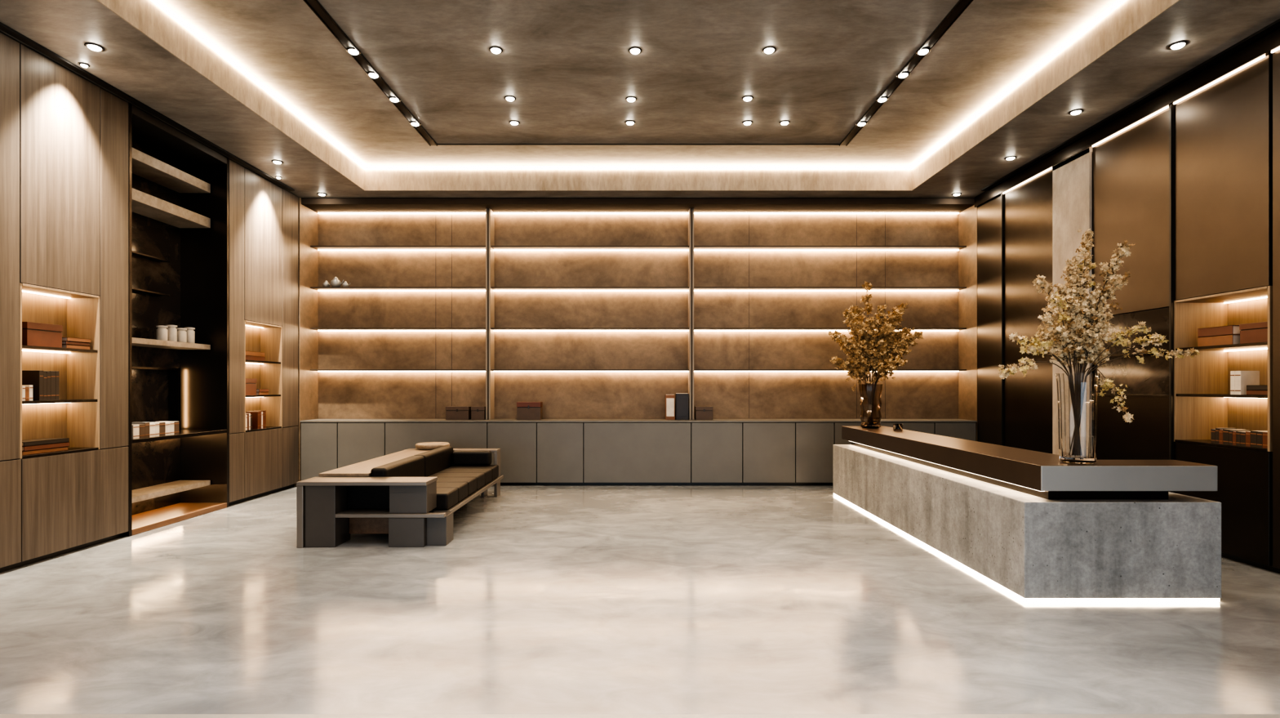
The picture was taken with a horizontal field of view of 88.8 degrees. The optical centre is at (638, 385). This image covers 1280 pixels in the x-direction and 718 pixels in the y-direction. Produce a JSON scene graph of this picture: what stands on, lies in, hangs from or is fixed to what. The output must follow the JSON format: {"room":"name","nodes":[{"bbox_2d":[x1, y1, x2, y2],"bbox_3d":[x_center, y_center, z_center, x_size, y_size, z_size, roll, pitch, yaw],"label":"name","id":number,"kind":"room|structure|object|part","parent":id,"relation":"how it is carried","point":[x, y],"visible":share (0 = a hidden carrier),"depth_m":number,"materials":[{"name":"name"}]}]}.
{"room":"store","nodes":[
{"label":"store","id":0,"kind":"room"},
{"bbox_2d":[0,484,1279,713],"bbox_3d":[0.000,1.560,3.680,11.800,0.120,13.660,0,0,0],"label":"floor","id":1,"kind":"structure","parent":0,"point":[541,598],"depth_m":4.10,"materials":[{"name":"concrete"}]},
{"bbox_2d":[0,32,128,572],"bbox_3d":[-5.375,-0.655,1.768,0.630,4.310,9.437,0,0,0],"label":"tall cabinet","id":2,"kind":"object","parent":1,"relation":"on","point":[64,137],"visible":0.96,"depth_m":5.81,"materials":[{"name":"brown wood"}]},
{"bbox_2d":[22,384,32,400],"bbox_3d":[-5.179,0.061,5.441,0.162,0.134,0.122,0,0,0],"label":"books","id":3,"kind":"object","parent":2,"relation":"in","point":[27,389],"visible":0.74,"depth_m":5.46,"materials":[{"name":"white paper"}]},
{"bbox_2d":[22,369,58,399],"bbox_3d":[-5.179,-0.001,5.655,0.162,0.258,0.191,0,0,0],"label":"books","id":4,"kind":"object","parent":2,"relation":"in","point":[45,384],"visible":0.94,"depth_m":5.59,"materials":[{"name":"black paper"}]},
{"bbox_2d":[22,321,62,347],"bbox_3d":[-5.200,-0.432,5.613,0.206,0.200,0.340,0,0,0],"label":"box","id":5,"kind":"object","parent":2,"relation":"in","point":[35,334],"visible":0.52,"depth_m":5.58,"materials":[{"name":"brown leather"}]},
{"bbox_2d":[22,437,69,455],"bbox_3d":[-5.201,0.525,5.634,0.207,0.110,0.437,0,0,0],"label":"book stack","id":6,"kind":"object","parent":2,"relation":"in","point":[37,446],"visible":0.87,"depth_m":5.62,"materials":[{"name":"brown paper"}]},
{"bbox_2d":[62,337,90,349],"bbox_3d":[-5.191,-0.382,5.954,0.186,0.100,0.256,0,0,0],"label":"book stack","id":7,"kind":"object","parent":2,"relation":"in","point":[67,342],"visible":0.59,"depth_m":5.92,"materials":[{"name":"brown leather"}]},
{"bbox_2d":[122,102,228,536],"bbox_3d":[-5.375,-0.655,7.281,0.630,4.310,1.578,0,0,0],"label":"shelving","id":8,"kind":"object","parent":1,"relation":"on","point":[178,184],"visible":0.64,"depth_m":7.82,"materials":[{"name":"black wood"}]},
{"bbox_2d":[132,421,179,438],"bbox_3d":[-5.199,0.462,6.951,0.162,0.157,0.663,0,0,0],"label":"books","id":9,"kind":"object","parent":8,"relation":"in","point":[140,429],"visible":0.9,"depth_m":6.91,"materials":[{"name":"paper"}]},
{"bbox_2d":[155,324,168,340],"bbox_3d":[-5.360,-0.588,7.350,0.110,0.175,0.110,0,0,0],"label":"ceramic canister","id":10,"kind":"object","parent":8,"relation":"in","point":[162,331],"visible":0.8,"depth_m":7.31,"materials":[{"name":"white ceramic"}]},
{"bbox_2d":[165,324,177,341],"bbox_3d":[-5.360,-0.598,7.500,0.110,0.195,0.110,0,0,0],"label":"ceramic canister","id":11,"kind":"object","parent":8,"relation":"in","point":[172,331],"visible":0.7,"depth_m":7.46,"materials":[{"name":"white ceramic"}]},
{"bbox_2d":[176,327,186,342],"bbox_3d":[-5.360,-0.588,7.660,0.110,0.175,0.110,0,0,0],"label":"ceramic canister","id":12,"kind":"object","parent":8,"relation":"in","point":[181,332],"visible":0.76,"depth_m":7.62,"materials":[{"name":"white ceramic"}]},
{"bbox_2d":[183,327,195,342],"bbox_3d":[-5.360,-0.598,7.800,0.110,0.195,0.110,0,0,0],"label":"ceramic canister","id":13,"kind":"object","parent":8,"relation":"in","point":[190,332],"visible":0.77,"depth_m":7.76,"materials":[{"name":"white ceramic"}]},
{"bbox_2d":[228,159,297,505],"bbox_3d":[-5.375,-0.655,8.898,0.630,4.310,1.645,0,0,0],"label":"tall cabinet","id":14,"kind":"object","parent":1,"relation":"on","point":[263,215],"visible":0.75,"depth_m":8.92,"materials":[{"name":"brown wood"}]},
{"bbox_2d":[245,413,252,430],"bbox_3d":[-5.179,0.465,8.537,0.162,0.229,0.174,0,0,0],"label":"books","id":15,"kind":"object","parent":14,"relation":"in","point":[248,415],"visible":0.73,"depth_m":8.54,"materials":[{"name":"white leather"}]},
{"bbox_2d":[245,377,256,395],"bbox_3d":[-5.190,0.018,8.583,0.186,0.220,0.280,0,0,0],"label":"box","id":16,"kind":"object","parent":14,"relation":"in","point":[251,385],"visible":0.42,"depth_m":8.60,"materials":[{"name":"brown leather"}]},
{"bbox_2d":[245,351,264,360],"bbox_3d":[-5.209,-0.392,8.726,0.182,0.120,0.452,0,0,0],"label":"box","id":17,"kind":"object","parent":14,"relation":"in","point":[250,355],"visible":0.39,"depth_m":8.72,"materials":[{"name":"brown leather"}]},
{"bbox_2d":[245,409,266,428],"bbox_3d":[-5.179,0.460,8.846,0.162,0.241,0.192,0,0,0],"label":"books","id":18,"kind":"object","parent":14,"relation":"in","point":[259,416],"visible":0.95,"depth_m":8.78,"materials":[{"name":"brown leather"}]},
{"bbox_2d":[256,388,268,395],"bbox_3d":[-5.188,0.088,8.892,0.183,0.080,0.223,0,0,0],"label":"book stack","id":19,"kind":"object","parent":14,"relation":"in","point":[259,391],"visible":0.48,"depth_m":8.85,"materials":[{"name":"brown leather"}]},
{"bbox_2d":[296,445,503,547],"bbox_3d":[-2.480,1.155,7.515,1.360,0.690,2.970,0,0,0],"label":"lounge sofa","id":20,"kind":"object","parent":1,"relation":"on","point":[411,495],"visible":1,"depth_m":6.27,"materials":[{"name":"grey wood"}]},
{"bbox_2d":[318,448,429,476],"bbox_3d":[-2.885,1.140,7.580,0.490,0.560,2.380,0,0,0],"label":"backrest","id":21,"kind":"object","parent":20,"relation":"attached to","point":[362,468],"depth_m":6.99,"materials":[{"name":"beige leather"}]},
{"bbox_2d":[415,441,449,449],"bbox_3d":[-2.800,0.822,8.890,0.450,0.073,0.450,0,0,0],"label":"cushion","id":22,"kind":"object","parent":20,"relation":"on","point":[427,445],"visible":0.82,"depth_m":8.72,"materials":[{"name":"beige fabric"}]},
{"bbox_3d":[-2.252,1.335,7.635,0.835,0.230,2.530,0,0,0],"label":"seat frame","id":23,"kind":"part","parent":20,"relation":"part of","materials":[{"name":"beige paint"}]},
{"bbox_2d":[294,197,977,485],"bbox_3d":[0.000,-0.655,10.057,11.360,4.310,0.595,0,0,0],"label":"shelving","id":24,"kind":"object","parent":1,"relation":"on","point":[580,308],"visible":0.94,"depth_m":10.32,"materials":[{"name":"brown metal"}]},
{"bbox_2d":[322,276,350,286],"bbox_3d":[-4.687,-1.603,10.150,0.426,0.165,0.150,0,0,0],"label":"vases","id":25,"kind":"object","parent":24,"relation":"on","point":[335,282],"visible":0.96,"depth_m":10.11,"materials":[{"name":"ceramic"}]},
{"bbox_2d":[300,418,976,484],"bbox_3d":[0.000,1.012,10.036,10.110,0.975,0.559,0,0,0],"label":"base cabinet","id":26,"kind":"object","parent":1,"relation":"on","point":[543,451],"visible":0.61,"depth_m":9.76,"materials":[{"name":"grey wood"}]},
{"bbox_2d":[445,405,471,419],"bbox_3d":[-2.775,0.424,10.098,0.356,0.200,0.210,0,0,0],"label":"storage box","id":27,"kind":"object","parent":26,"relation":"on","point":[452,412],"visible":0.88,"depth_m":10.00,"materials":[{"name":"brown leather"}]},
{"bbox_2d":[471,405,485,419],"bbox_3d":[-2.460,0.424,10.098,0.206,0.200,0.210,0,0,0],"label":"storage box","id":28,"kind":"object","parent":26,"relation":"on","point":[477,412],"visible":0.81,"depth_m":10.00,"materials":[{"name":"brown leather"}]},
{"bbox_2d":[516,401,542,419],"bbox_3d":[-1.680,0.389,10.098,0.366,0.270,0.210,0,0,0],"label":"storage box","id":29,"kind":"object","parent":26,"relation":"on","point":[525,410],"visible":1,"depth_m":10.00,"materials":[{"name":"brown leather"}]},
{"bbox_2d":[665,394,675,419],"bbox_3d":[0.490,0.333,10.107,0.140,0.383,0.185,0,0,0],"label":"binder","id":30,"kind":"object","parent":26,"relation":"on","point":[669,398],"visible":1,"depth_m":10.02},
{"bbox_2d":[675,393,688,419],"bbox_3d":[0.675,0.323,10.107,0.190,0.403,0.185,0,0,0],"label":"binder","id":31,"kind":"object","parent":26,"relation":"on","point":[681,399],"visible":1,"depth_m":10.02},
{"bbox_2d":[694,405,712,419],"bbox_3d":[1.010,0.424,10.098,0.266,0.200,0.210,0,0,0],"label":"storage box","id":32,"kind":"object","parent":26,"relation":"on","point":[701,412],"visible":1,"depth_m":10.00,"materials":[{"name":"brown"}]},
{"bbox_2d":[832,426,1221,601],"bbox_3d":[3.349,1.026,6.731,1.363,0.947,4.449,0,0,0],"label":"reception desk","id":33,"kind":"object","parent":1,"relation":"on","point":[1036,526],"visible":0.95,"depth_m":4.55,"materials":[{"name":"concrete"}]},
{"bbox_2d":[858,383,882,427],"bbox_3d":[3.040,0.268,8.550,0.300,0.570,0.292,0,0,0],"label":"glass vase","id":34,"kind":"object","parent":33,"relation":"on","point":[870,402],"visible":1,"depth_m":8.44,"materials":[{"name":"beige glass"}]},
{"bbox_2d":[827,280,924,391],"bbox_3d":[3.076,-0.438,8.562,1.313,1.883,0.820,0,0,-8],"label":"dried flower arrangement","id":35,"kind":"object","parent":34,"relation":"in","point":[877,349],"visible":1,"depth_m":8.45,"materials":[{"name":"gold plant"}]},
{"bbox_2d":[893,423,902,431],"bbox_3d":[3.180,0.511,8.000,0.110,0.083,0.110,0,0,0],"label":"candle holder","id":36,"kind":"object","parent":33,"relation":"on","point":[897,427],"visible":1,"depth_m":7.95,"materials":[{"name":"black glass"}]},
{"bbox_2d":[850,440,1044,491],"bbox_3d":[2.885,0.744,6.780,0.029,0.023,4.240,0,0,0],"label":"light","id":37,"kind":"object","parent":33,"relation":"attached to","point":[852,442],"depth_m":6.12,"materials":[{"name":"white"}]},
{"bbox_2d":[833,493,1219,601],"bbox_3d":[3.345,1.484,6.729,1.349,0.025,4.431,0,0,0],"label":"light","id":38,"kind":"object","parent":33,"relation":"on","point":[1024,597],"depth_m":4.52,"materials":[{"name":"white"}]},
{"bbox_2d":[841,426,1217,490],"bbox_3d":[3.390,0.641,6.718,1.220,0.177,4.424,0,0,0],"label":"countertop","id":39,"kind":"structure","parent":33,"relation":"on","point":[1030,468],"depth_m":4.73,"materials":[{"name":"brown wood"}]},
{"bbox_2d":[1055,373,1100,463],"bbox_3d":[3.160,0.233,4.700,0.270,0.640,0.267,0,0,0],"label":"glass vase","id":40,"kind":"object","parent":33,"relation":"on","point":[1077,393],"visible":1,"depth_m":4.61,"materials":[{"name":"clear glass"}]},
{"bbox_2d":[998,228,1199,422],"bbox_3d":[3.280,-0.326,4.683,1.397,1.658,0.445,0,0,-4],"label":"dried flower arrangement","id":41,"kind":"object","parent":40,"relation":"in","point":[1075,329],"visible":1,"depth_m":4.64,"materials":[{"name":"beige plant"}]},
{"bbox_2d":[974,26,1279,573],"bbox_3d":[5.355,-0.655,3.402,0.670,4.310,12.705,0,0,0],"label":"panelling","id":42,"kind":"object","parent":1,"relation":"on","point":[1188,175],"visible":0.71,"depth_m":6.17,"materials":[{"name":"black metal"}]},
{"bbox_2d":[1197,324,1240,346],"bbox_3d":[5.245,-0.437,5.820,0.221,0.170,0.351,0,0,0],"label":"book stack","id":43,"kind":"object","parent":42,"relation":"in","point":[1230,334],"visible":0.71,"depth_m":5.77,"materials":[{"name":"brown leather"}]},
{"bbox_2d":[1210,427,1267,448],"bbox_3d":[5.199,0.443,5.570,0.162,0.134,0.540,0,0,0],"label":"books","id":44,"kind":"object","parent":42,"relation":"in","point":[1234,436],"visible":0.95,"depth_m":5.57,"materials":[{"name":"brown paper"}]},
{"bbox_2d":[1230,370,1259,394],"bbox_3d":[5.199,-0.024,5.599,0.162,0.204,0.099,0,0,0],"label":"books","id":45,"kind":"object","parent":42,"relation":"in","point":[1239,380],"visible":0.91,"depth_m":5.55,"materials":[{"name":"beige paper"}]},
{"bbox_2d":[1239,321,1267,343],"bbox_3d":[5.240,-0.437,5.448,0.206,0.170,0.270,0,0,0],"label":"box","id":46,"kind":"object","parent":42,"relation":"in","point":[1254,332],"visible":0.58,"depth_m":5.45,"materials":[{"name":"brown leather"}]},
{"bbox_2d":[1246,385,1267,395],"bbox_3d":[5.230,0.038,5.385,0.222,0.080,0.232,0,0,0],"label":"box","id":47,"kind":"object","parent":42,"relation":"in","point":[1251,389],"visible":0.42,"depth_m":5.40,"materials":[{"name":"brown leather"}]},
{"bbox_2d":[0,0,1279,198],"bbox_3d":[0.000,-3.060,3.680,11.500,0.480,13.360,0,0,0],"label":"ceiling","id":48,"kind":"structure","parent":0,"point":[569,68],"depth_m":6.67,"materials":[{"name":"concrete"}]},
{"bbox_2d":[79,62,89,67],"bbox_3d":[-4.870,-2.808,5.740,0.072,0.024,0.072,0,0,0],"label":"recessed light","id":49,"kind":"object","parent":48,"relation":"in","point":[82,64],"visible":1,"depth_m":5.73,"materials":[{"name":"white metal"}]},
{"bbox_2d":[84,42,104,51],"bbox_3d":[-4.530,-2.808,5.440,0.130,0.024,0.130,0,0,0],"label":"recessed light","id":50,"kind":"object","parent":48,"relation":"in","point":[93,46],"visible":1,"depth_m":5.42,"materials":[{"name":"white metal"}]},
{"bbox_2d":[0,22,294,191],"bbox_3d":[-4.985,-2.808,3.700,0.070,0.021,11.400,0,0,0],"label":"track","id":51,"kind":"object","parent":48,"relation":"attached to","point":[4,28],"visible":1,"depth_m":6.33,"materials":[{"name":"black metal"}]},
{"bbox_2d":[271,160,283,164],"bbox_3d":[-4.550,-2.808,8.230,0.130,0.024,0.130,0,0,0],"label":"recessed light","id":52,"kind":"object","parent":48,"relation":"in","point":[277,162],"visible":1,"depth_m":8.21,"materials":[{"name":"white metal"}]},
{"bbox_2d":[316,192,326,195],"bbox_3d":[-4.660,-2.808,9.620,0.130,0.024,0.130,0,0,0],"label":"recessed light","id":53,"kind":"object","parent":48,"relation":"in","point":[318,193],"visible":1,"depth_m":9.59,"materials":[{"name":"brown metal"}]},
{"bbox_2d":[346,47,360,55],"bbox_3d":[-2.700,-3.156,6.190,0.130,0.024,0.130,0,0,0],"label":"recessed light","id":54,"kind":"object","parent":48,"relation":"in","point":[352,51],"visible":1,"depth_m":6.17,"materials":[{"name":"white metal"}]},
{"bbox_2d":[366,71,380,78],"bbox_3d":[-2.700,-3.156,6.660,0.130,0.024,0.130,0,0,0],"label":"recessed light","id":55,"kind":"object","parent":48,"relation":"in","point":[372,74],"visible":1,"depth_m":6.63,"materials":[{"name":"white metal"}]},
{"bbox_2d":[388,96,400,102],"bbox_3d":[-2.700,-3.156,7.230,0.130,0.024,0.130,0,0,0],"label":"recessed light","id":56,"kind":"object","parent":48,"relation":"in","point":[393,99],"visible":1,"depth_m":7.20,"materials":[{"name":"white metal"}]},
{"bbox_2d":[409,121,421,126],"bbox_3d":[-2.700,-3.156,7.900,0.130,0.024,0.130,0,0,0],"label":"recessed light","id":57,"kind":"object","parent":48,"relation":"in","point":[413,123],"visible":1,"depth_m":7.88,"materials":[{"name":"white metal"}]},
{"bbox_2d":[488,46,502,53],"bbox_3d":[-1.350,-3.168,6.190,0.130,0.024,0.130,0,0,0],"label":"recessed light","id":58,"kind":"object","parent":48,"relation":"in","point":[495,50],"visible":1,"depth_m":6.17,"materials":[{"name":"white metal"}]},
{"bbox_2d":[504,95,515,101],"bbox_3d":[-1.420,-3.168,7.230,0.130,0.024,0.130,0,0,0],"label":"recessed light","id":59,"kind":"object","parent":48,"relation":"in","point":[509,98],"visible":1,"depth_m":7.21,"materials":[{"name":"white metal"}]},
{"bbox_2d":[508,120,519,124],"bbox_3d":[-1.500,-3.168,7.900,0.130,0.024,0.130,0,0,0],"label":"recessed light","id":60,"kind":"object","parent":48,"relation":"in","point":[513,122],"visible":1,"depth_m":7.87,"materials":[{"name":"white metal"}]},
{"bbox_2d":[624,120,635,124],"bbox_3d":[-0.100,-3.168,7.900,0.130,0.024,0.130,0,0,0],"label":"recessed light","id":61,"kind":"object","parent":48,"relation":"in","point":[628,122],"visible":1,"depth_m":7.87,"materials":[{"name":"white metal"}]},
{"bbox_2d":[625,96,636,102],"bbox_3d":[-0.080,-3.168,7.250,0.130,0.024,0.130,0,0,0],"label":"recessed light","id":62,"kind":"object","parent":48,"relation":"in","point":[630,99],"visible":1,"depth_m":7.22,"materials":[{"name":"white metal"}]},
{"bbox_2d":[628,46,642,54],"bbox_3d":[-0.030,-3.168,6.200,0.130,0.024,0.130,0,0,0],"label":"recessed light","id":63,"kind":"object","parent":48,"relation":"in","point":[635,51],"visible":1,"depth_m":6.17,"materials":[{"name":"white metal"}]},
{"bbox_2d":[303,0,973,146],"bbox_3d":[0.000,-3.170,4.310,5.500,0.020,8.620,0,0,0],"label":"track","id":64,"kind":"object","parent":48,"relation":"attached to","point":[315,6],"depth_m":6.79,"materials":[{"name":"black metal"}]},
{"bbox_2d":[151,0,1125,168],"bbox_3d":[0.000,-3.145,4.225,7.920,0.040,10.450,0,0,0],"label":"light strip","id":65,"kind":"object","parent":48,"relation":"attached to","point":[157,2],"visible":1,"depth_m":8.52,"materials":[{"name":"white plastic"}]},
{"bbox_2d":[742,120,752,124],"bbox_3d":[1.320,-3.168,7.900,0.130,0.024,0.130,0,0,0],"label":"recessed light","id":66,"kind":"object","parent":48,"relation":"in","point":[747,122],"visible":1,"depth_m":7.87,"materials":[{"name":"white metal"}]},
{"bbox_2d":[742,95,753,101],"bbox_3d":[1.210,-3.168,7.230,0.130,0.024,0.130,0,0,0],"label":"recessed light","id":67,"kind":"object","parent":48,"relation":"in","point":[747,98],"visible":1,"depth_m":7.21,"materials":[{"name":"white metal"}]},
{"bbox_2d":[762,46,776,53],"bbox_3d":[1.240,-3.168,6.190,0.130,0.024,0.130,0,0,0],"label":"recessed light","id":68,"kind":"object","parent":48,"relation":"in","point":[768,50],"visible":1,"depth_m":6.17,"materials":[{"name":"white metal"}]},
{"bbox_2d":[779,120,790,124],"bbox_3d":[1.770,-3.168,7.900,0.130,0.024,0.130,0,0,0],"label":"recessed light","id":69,"kind":"object","parent":48,"relation":"in","point":[784,122],"visible":1,"depth_m":7.87,"materials":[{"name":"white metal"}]},
{"bbox_2d":[855,121,866,126],"bbox_3d":[2.700,-3.156,7.900,0.130,0.024,0.130,0,0,0],"label":"recessed light","id":70,"kind":"object","parent":48,"relation":"in","point":[860,123],"visible":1,"depth_m":7.88,"materials":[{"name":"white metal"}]},
{"bbox_2d":[875,96,888,102],"bbox_3d":[2.700,-3.156,7.230,0.130,0.024,0.130,0,0,0],"label":"recessed light","id":71,"kind":"object","parent":48,"relation":"in","point":[882,99],"visible":1,"depth_m":7.20,"materials":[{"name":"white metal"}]},
{"bbox_2d":[896,71,910,78],"bbox_3d":[2.700,-3.156,6.660,0.130,0.024,0.130,0,0,0],"label":"recessed light","id":72,"kind":"object","parent":48,"relation":"in","point":[904,74],"visible":1,"depth_m":6.63,"materials":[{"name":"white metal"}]},
{"bbox_2d":[915,47,930,55],"bbox_3d":[2.700,-3.156,6.190,0.130,0.024,0.130,0,0,0],"label":"recessed light","id":73,"kind":"object","parent":48,"relation":"in","point":[924,51],"visible":1,"depth_m":6.17,"materials":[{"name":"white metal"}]},
{"bbox_2d":[951,192,961,195],"bbox_3d":[4.690,-2.808,9.620,0.130,0.024,0.130,0,0,0],"label":"recessed light","id":74,"kind":"object","parent":48,"relation":"in","point":[954,193],"visible":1,"depth_m":9.59,"materials":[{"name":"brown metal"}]},
{"bbox_2d":[1004,155,1016,159],"bbox_3d":[4.610,-2.808,8.090,0.130,0.024,0.130,0,0,0],"label":"recessed light","id":75,"kind":"object","parent":48,"relation":"in","point":[1010,157],"visible":1,"depth_m":8.07,"materials":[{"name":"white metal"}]},
{"bbox_2d":[1068,109,1083,115],"bbox_3d":[4.510,-2.808,6.730,0.130,0.024,0.130,0,0,0],"label":"recessed light","id":76,"kind":"object","parent":48,"relation":"in","point":[1075,112],"visible":1,"depth_m":6.71,"materials":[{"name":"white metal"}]},
{"bbox_2d":[981,18,1279,191],"bbox_3d":[4.965,-2.808,3.700,0.070,0.021,11.400,0,0,0],"label":"track","id":77,"kind":"object","parent":48,"relation":"attached to","point":[1275,24],"visible":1,"depth_m":6.28,"materials":[{"name":"black metal"}]},
{"bbox_2d":[1168,40,1188,49],"bbox_3d":[4.470,-2.808,5.410,0.130,0.024,0.130,0,0,0],"label":"recessed light","id":78,"kind":"object","parent":48,"relation":"in","point":[1178,45],"visible":1,"depth_m":5.39,"materials":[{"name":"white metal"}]}
]}

